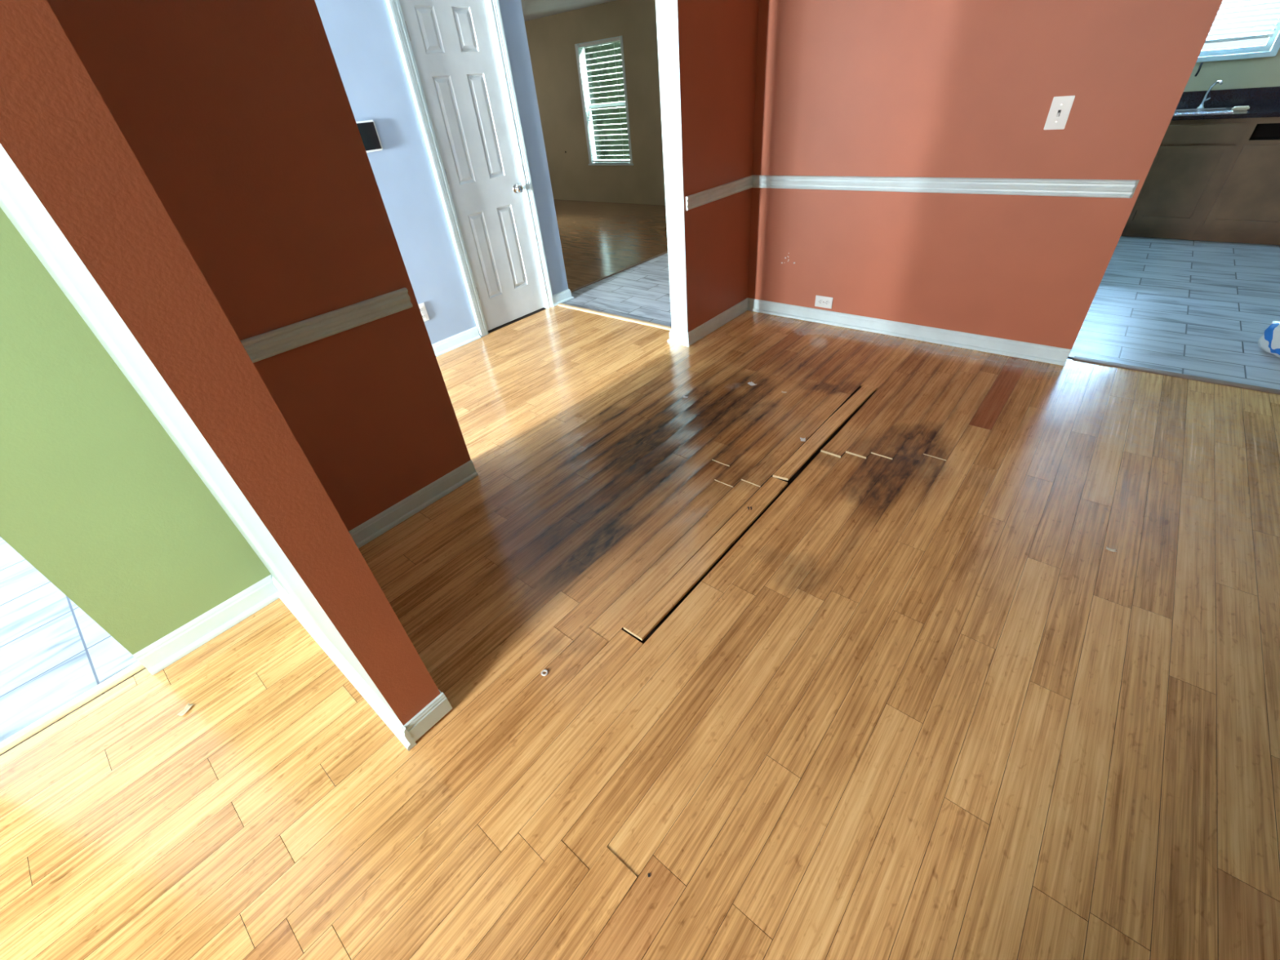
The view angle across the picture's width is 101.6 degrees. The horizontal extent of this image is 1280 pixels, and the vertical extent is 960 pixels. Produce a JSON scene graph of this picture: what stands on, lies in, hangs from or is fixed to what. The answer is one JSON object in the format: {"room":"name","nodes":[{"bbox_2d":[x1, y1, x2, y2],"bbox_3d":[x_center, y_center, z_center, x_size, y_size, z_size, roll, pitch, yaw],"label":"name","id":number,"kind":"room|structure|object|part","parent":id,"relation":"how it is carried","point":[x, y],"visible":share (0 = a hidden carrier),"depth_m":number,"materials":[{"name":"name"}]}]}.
{"room":"damaged room","nodes":[
{"label":"damaged room","id":0,"kind":"room"},
{"bbox_2d":[0,0,440,751],"bbox_3d":[-1.125,-0.387,1.124,1.013,2.460,0.152,23,46,33],"label":"wall","id":1,"kind":"structure","parent":0,"point":[73,186],"depth_m":0.89,"materials":[{"name":"paint"}]},
{"bbox_2d":[401,692,452,742],"bbox_3d":[-0.635,0.711,1.562,0.012,0.080,0.138,23,46,33],"label":"baseboard","id":2,"kind":"structure","parent":1,"relation":"attached to","point":[440,706],"depth_m":1.56,"materials":[{"name":"white paint"}]},
{"bbox_2d":[0,0,471,654],"bbox_3d":[-1.441,-0.678,1.556,0.140,2.460,1.400,23,46,33],"label":"wall","id":3,"kind":"structure","parent":0,"point":[238,116],"depth_m":1.64,"materials":[{"name":"paint"}]},
{"bbox_2d":[133,574,279,675],"bbox_3d":[-1.579,0.528,1.941,0.026,0.098,0.453,23,46,33],"label":"baseboard","id":4,"kind":"structure","parent":3,"relation":"attached to","point":[159,655],"depth_m":1.92,"materials":[{"name":"white paint"}]},
{"bbox_2d":[240,287,413,363],"bbox_3d":[-1.178,-0.532,1.864,0.020,0.077,0.790,23,46,33],"label":"trim","id":5,"kind":"structure","parent":3,"relation":"attached to","point":[269,344],"depth_m":1.89,"materials":[{"name":"white pale wood"}]},
{"bbox_2d":[348,460,478,548],"bbox_3d":[-1.095,0.146,2.389,0.021,0.088,0.822,23,46,33],"label":"baseboard","id":6,"kind":"structure","parent":3,"relation":"attached to","point":[372,528],"depth_m":2.42,"materials":[{"name":"white paint"}]},
{"bbox_2d":[315,0,568,344],"bbox_3d":[-1.636,-2.004,3.346,0.120,2.460,2.635,23,46,33],"label":"wall","id":7,"kind":"structure","parent":0,"point":[361,35],"depth_m":3.50,"materials":[{"name":"paint"}]},
{"bbox_2d":[355,120,382,152],"bbox_3d":[-1.673,-2.059,3.137,0.016,0.158,0.216,23,46,33],"label":"panel","id":8,"kind":"object","parent":7,"relation":"attached to","point":[367,129],"visible":0.56,"depth_m":3.16,"materials":[{"name":"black plastic"}]},
{"bbox_2d":[417,302,429,321],"bbox_3d":[-1.580,-1.211,3.784,0.010,0.128,0.080,23,46,33],"label":"wall outlet","id":9,"kind":"object","parent":7,"relation":"attached to","point":[422,307],"visible":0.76,"depth_m":3.79,"materials":[{"name":"white plastic"}]},
{"bbox_2d":[386,0,554,337],"bbox_3d":[-1.169,-2.261,3.825,0.137,2.215,0.812,23,46,33],"label":"trim","id":10,"kind":"structure","parent":7,"relation":"attached to","point":[493,9],"depth_m":3.71,"materials":[{"name":"white paint"}]},
{"bbox_2d":[399,0,544,330],"bbox_3d":[-1.134,-2.214,3.821,0.100,2.111,0.646,23,46,33],"label":"door","id":11,"kind":"structure","parent":7,"relation":"in","point":[451,42],"depth_m":3.72,"materials":[{"name":"paint"}]},
{"bbox_3d":[-0.939,-2.252,4.036,0.063,0.064,0.064,23,46,33],"label":"knob","id":12,"kind":"part","parent":11,"relation":"part of","materials":[{"name":"silver metal"}]},
{"bbox_2d":[431,288,573,356],"bbox_3d":[-1.517,-1.064,4.055,0.146,0.091,2.662,23,46,33],"label":"baseboard","id":13,"kind":"structure","parent":7,"relation":"attached to","point":[442,347],"depth_m":4.10,"materials":[{"name":"white paint"}]},
{"bbox_2d":[488,307,546,333],"bbox_3d":[-1.082,-1.384,4.494,0.118,0.003,0.647,23,46,33],"label":"door sweep","id":14,"kind":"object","parent":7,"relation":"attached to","point":[542,308],"depth_m":4.46,"materials":[{"name":"black rubber"}]},
{"bbox_2d":[520,0,615,22],"bbox_3d":[-1.444,-2.735,2.153,13.100,0.100,11.830,23,46,33],"label":"ceiling","id":15,"kind":"structure","parent":0,"point":[531,9],"depth_m":7.05,"materials":[{"name":"paint"}]},
{"bbox_2d":[524,0,665,205],"bbox_3d":[0.528,-5.215,7.308,8.500,2.460,0.151,23,46,33],"label":"wall","id":16,"kind":"structure","parent":0,"point":[552,40],"depth_m":8.03,"materials":[{"name":"paint"}]},
{"bbox_2d":[574,35,633,165],"bbox_3d":[-0.514,-5.703,7.962,0.980,1.550,0.105,23,46,33],"label":"trim","id":17,"kind":"structure","parent":16,"relation":"attached to","point":[579,51],"depth_m":8.03,"materials":[{"name":"white paint"}]},
{"bbox_2d":[582,40,630,163],"bbox_3d":[-0.466,-5.751,8.001,0.940,1.530,0.050,23,46,33],"label":"window","id":18,"kind":"structure","parent":16,"relation":"in","point":[622,103],"depth_m":8.15,"materials":[{"name":"white paint"}]},
{"bbox_2d":[578,36,630,161],"bbox_3d":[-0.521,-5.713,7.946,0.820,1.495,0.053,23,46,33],"label":"window blind","id":19,"kind":"object","parent":18,"relation":"attached to","point":[615,39],"visible":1,"depth_m":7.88,"materials":[{"name":"white plastic"}]},
{"bbox_3d":[-0.582,-6.295,7.510,0.820,0.035,0.044,23,46,33],"label":"head rail","id":20,"kind":"part","parent":19,"relation":"part of","materials":[{"name":"white plastic"}]},
{"bbox_3d":[-0.458,-5.127,8.388,0.812,0.022,0.040,23,46,33],"label":"rail","id":21,"kind":"part","parent":19,"relation":"part of","materials":[{"name":"white plastic"}]},
{"bbox_3d":[-0.311,-5.602,7.769,0.002,1.455,0.002,23,46,33],"label":"lift cord","id":22,"kind":"part","parent":19,"relation":"part of","materials":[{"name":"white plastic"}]},
{"bbox_2d":[0,199,1279,959],"bbox_3d":[-1.214,-0.729,3.686,12.800,0.070,11.480,23,46,33],"label":"floor","id":23,"kind":"structure","parent":0,"point":[1112,792],"depth_m":1.63,"materials":[{"name":"brown wood"}]},
{"bbox_2d":[0,661,145,755],"bbox_3d":[-2.684,1.369,1.058,0.056,0.007,2.828,23,46,33],"label":"trim","id":24,"kind":"structure","parent":23,"relation":"on","point":[13,740],"depth_m":1.75,"materials":[{"name":"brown wood"}]},
{"bbox_2d":[177,703,192,715],"bbox_3d":[-1.484,0.751,1.706,0.024,0.008,0.042,3,38,12],"label":"chip","id":25,"kind":"object","parent":23,"relation":"on","point":[188,706],"visible":1,"depth_m":1.71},
{"bbox_2d":[541,669,548,675],"bbox_3d":[-0.311,0.630,1.705,0.023,0.006,0.023,23,46,33],"label":"washer","id":26,"kind":"object","parent":23,"relation":"on","point":[544,670],"visible":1,"depth_m":1.70,"materials":[{"name":"white metal"}]},
{"bbox_2d":[570,250,667,293],"bbox_3d":[0.491,-2.712,6.035,0.039,0.006,3.910,23,46,33],"label":"trim","id":27,"kind":"structure","parent":23,"relation":"on","point":[663,253],"depth_m":5.37,"materials":[{"name":"brown wood"}]},
{"bbox_2d":[623,476,787,640],"bbox_3d":[0.307,0.264,2.091,0.084,0.020,1.043,23,46,33],"label":"wooden floorboards","id":28,"kind":"object","parent":23,"relation":"on","point":[651,614],"visible":1,"depth_m":2.02,"materials":[{"name":"brown wood"}]},
{"bbox_2d":[747,382,757,386],"bbox_3d":[0.682,-0.584,3.174,0.036,0.010,0.054,-21,39,-19],"label":"paper scrap","id":29,"kind":"object","parent":23,"relation":"on","point":[752,384],"visible":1,"depth_m":3.18,"materials":[{"name":"white paper"}]},
{"bbox_2d":[772,383,877,480],"bbox_3d":[0.994,-0.280,2.712,0.076,0.046,1.105,23,46,33],"label":"wooden floorboards","id":30,"kind":"object","parent":23,"relation":"on","point":[821,435],"visible":1,"depth_m":2.64,"materials":[{"name":"brown wood"}]},
{"bbox_2d":[1106,546,1116,551],"bbox_3d":[1.727,0.255,1.914,0.033,0.006,0.017,19,43,29],"label":"chip","id":31,"kind":"object","parent":23,"relation":"on","point":[1107,548],"visible":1,"depth_m":1.92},
{"bbox_2d":[1073,355,1279,395],"bbox_3d":[3.790,-0.199,2.225,3.173,0.008,0.056,23,46,33],"label":"trim","id":32,"kind":"structure","parent":23,"relation":"on","point":[1255,388],"depth_m":2.83,"materials":[{"name":"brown wood"}]},
{"bbox_2d":[1120,117,1253,239],"bbox_3d":[4.672,-2.769,4.769,0.910,0.905,0.638,23,46,33],"label":"base cabinet","id":33,"kind":"object","parent":23,"relation":"on","point":[1193,157],"visible":0.58,"depth_m":4.44,"materials":[{"name":"brown wood"}]},
{"bbox_3d":[4.311,-2.666,4.721,0.429,0.590,0.018,23,46,33],"label":"cabinet door","id":34,"kind":"part","parent":33,"relation":"part of","materials":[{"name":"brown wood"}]},
{"bbox_3d":[4.642,-2.522,4.483,0.429,0.590,0.018,23,46,33],"label":"cabinet door","id":35,"kind":"part","parent":33,"relation":"part of","materials":[{"name":"brown wood"}]},
{"bbox_3d":[4.444,-2.897,4.374,0.866,0.130,0.018,23,46,33],"label":"drawer","id":36,"kind":"part","parent":33,"relation":"part of","materials":[{"name":"brown wood"}]},
{"bbox_2d":[1191,116,1279,244],"bbox_3d":[5.312,-2.491,4.309,0.760,0.905,0.638,23,46,33],"label":"dishwasher","id":37,"kind":"object","parent":23,"relation":"on","point":[1245,206],"visible":0.91,"depth_m":4.27,"materials":[{"name":"brown metal"}]},
{"bbox_2d":[1170,86,1279,120],"bbox_3d":[5.027,-3.019,4.163,3.085,0.155,0.652,23,46,33],"label":"countertop","id":38,"kind":"structure","parent":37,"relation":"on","point":[1263,102],"depth_m":4.38,"materials":[{"name":"black stone"}]},
{"bbox_2d":[1173,106,1233,115],"bbox_3d":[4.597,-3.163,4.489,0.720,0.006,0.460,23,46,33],"label":"sink","id":39,"kind":"object","parent":38,"relation":"in","point":[1223,109],"visible":0.47,"depth_m":4.39,"materials":[{"name":"silver metal"}]},
{"bbox_2d":[1196,80,1222,108],"bbox_3d":[4.858,-3.279,4.440,0.054,0.194,0.127,-9,37,-4],"label":"kitchen faucet","id":40,"kind":"object","parent":38,"relation":"on","point":[1201,106],"visible":1,"depth_m":4.46,"materials":[{"name":"silver metal"}]},
{"bbox_2d":[1231,106,1249,111],"bbox_3d":[4.864,-3.009,4.228,0.100,0.028,0.060,23,46,33],"label":"sponge","id":41,"kind":"object","parent":38,"relation":"on","point":[1235,108],"visible":0.99,"depth_m":4.21,"materials":[{"name":"beige"}]},
{"bbox_3d":[5.116,-2.317,4.143,0.712,0.590,0.018,23,46,33],"label":"cabinet door","id":42,"kind":"part","parent":37,"relation":"part of","materials":[{"name":"brown wood"}]},
{"bbox_2d":[1248,136,1279,140],"bbox_3d":[5.202,-2.644,4.064,0.724,0.030,0.289,23,46,33],"label":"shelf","id":43,"kind":"object","parent":37,"relation":"attached to","point":[1252,138],"depth_m":4.21,"materials":[{"name":"black"}]},
{"bbox_2d":[1257,320,1279,357],"bbox_3d":[3.665,-0.777,2.870,0.336,0.183,0.249,3,38,12],"label":"package","id":44,"kind":"object","parent":23,"relation":"on","point":[1269,342],"visible":1,"depth_m":2.90,"materials":[{"name":"plastic"}]},
{"bbox_2d":[655,0,759,332],"bbox_3d":[0.488,-2.208,3.317,0.140,2.460,0.946,23,46,33],"label":"wall","id":45,"kind":"structure","parent":0,"point":[707,49],"depth_m":3.21,"materials":[{"name":"paint"}]},
{"bbox_2d":[557,302,671,329],"bbox_3d":[-0.192,-1.355,4.324,1.388,0.010,0.056,23,46,33],"label":"trim","id":46,"kind":"structure","parent":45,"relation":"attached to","point":[629,319],"depth_m":4.31,"materials":[{"name":"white wood"}]},
{"bbox_2d":[667,297,747,346],"bbox_3d":[0.538,-1.226,3.980,0.193,0.091,0.842,23,46,33],"label":"baseboard","id":47,"kind":"structure","parent":45,"relation":"attached to","point":[682,338],"depth_m":3.84,"materials":[{"name":"white paint"}]},
{"bbox_2d":[685,174,753,210],"bbox_3d":[0.541,-1.897,3.436,0.018,0.077,0.795,23,46,33],"label":"trim","id":48,"kind":"structure","parent":45,"relation":"attached to","point":[695,200],"depth_m":3.40,"materials":[{"name":"white paint"}]},
{"bbox_2d":[747,0,1222,349],"bbox_3d":[1.611,-2.039,2.934,2.115,2.460,0.131,23,46,33],"label":"wall","id":49,"kind":"structure","parent":0,"point":[887,88],"depth_m":2.91,"materials":[{"name":"paint"}]},
{"bbox_2d":[814,295,832,308],"bbox_3d":[1.329,-1.287,3.777,0.128,0.080,0.010,23,46,33],"label":"wall outlet","id":50,"kind":"object","parent":49,"relation":"attached to","point":[820,301],"visible":1,"depth_m":3.77,"materials":[{"name":"white plastic"}]},
{"bbox_2d":[747,297,1071,365],"bbox_3d":[1.662,-1.058,3.598,2.115,0.091,0.026,23,46,33],"label":"baseboard","id":51,"kind":"structure","parent":49,"relation":"attached to","point":[1025,350],"depth_m":3.46,"materials":[{"name":"white paint"}]},
{"bbox_2d":[752,174,1139,198],"bbox_3d":[1.584,-1.748,3.090,2.095,0.077,0.020,23,46,33],"label":"trim","id":52,"kind":"structure","parent":49,"relation":"attached to","point":[1119,188],"depth_m":2.92,"materials":[{"name":"white paint"}]},
{"bbox_2d":[1043,95,1075,129],"bbox_3d":[2.044,-1.790,2.548,0.086,0.134,0.021,23,46,33],"label":"light switch","id":53,"kind":"object","parent":49,"relation":"attached to","point":[1060,107],"visible":1,"depth_m":2.55,"materials":[{"name":"white plastic"}]},
{"bbox_2d":[1183,30,1279,91],"bbox_3d":[5.718,-3.221,3.925,4.300,2.460,0.150,23,46,33],"label":"wall","id":54,"kind":"structure","parent":0,"point":[1260,72],"depth_m":4.39,"materials":[{"name":"paint"}]},
{"bbox_2d":[1195,62,1203,76],"bbox_3d":[4.805,-3.529,4.487,0.017,0.095,0.025,1,37,9],"label":"blind cord","id":55,"kind":"object","parent":54,"relation":"hanging from","point":[1201,64],"visible":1,"depth_m":4.48,"materials":[{"name":"black"}]},
{"bbox_2d":[1195,31,1279,62],"bbox_3d":[4.674,-4.062,4.267,1.185,1.035,0.112,23,46,33],"label":"trim","id":56,"kind":"structure","parent":54,"relation":"attached to","point":[1276,46],"depth_m":4.31,"materials":[{"name":"white paint"}]},
{"bbox_2d":[1198,17,1279,57],"bbox_3d":[4.726,-4.116,4.302,1.090,1.000,0.050,23,46,33],"label":"window","id":57,"kind":"structure","parent":54,"relation":"in","point":[1267,46],"depth_m":4.36,"materials":[{"name":"white paint"}]},
{"bbox_2d":[1204,0,1279,43],"bbox_3d":[4.672,-4.107,4.232,1.050,0.900,0.044,23,46,33],"label":"window blind","id":58,"kind":"object","parent":57,"relation":"attached to","point":[1272,32],"visible":0.29,"depth_m":4.26,"materials":[{"name":"white plastic"}]},
{"bbox_3d":[4.709,-3.758,4.495,1.042,0.022,0.040,23,46,33],"label":"rail","id":59,"kind":"part","parent":58,"relation":"part of","materials":[{"name":"white plastic"}]}
]}

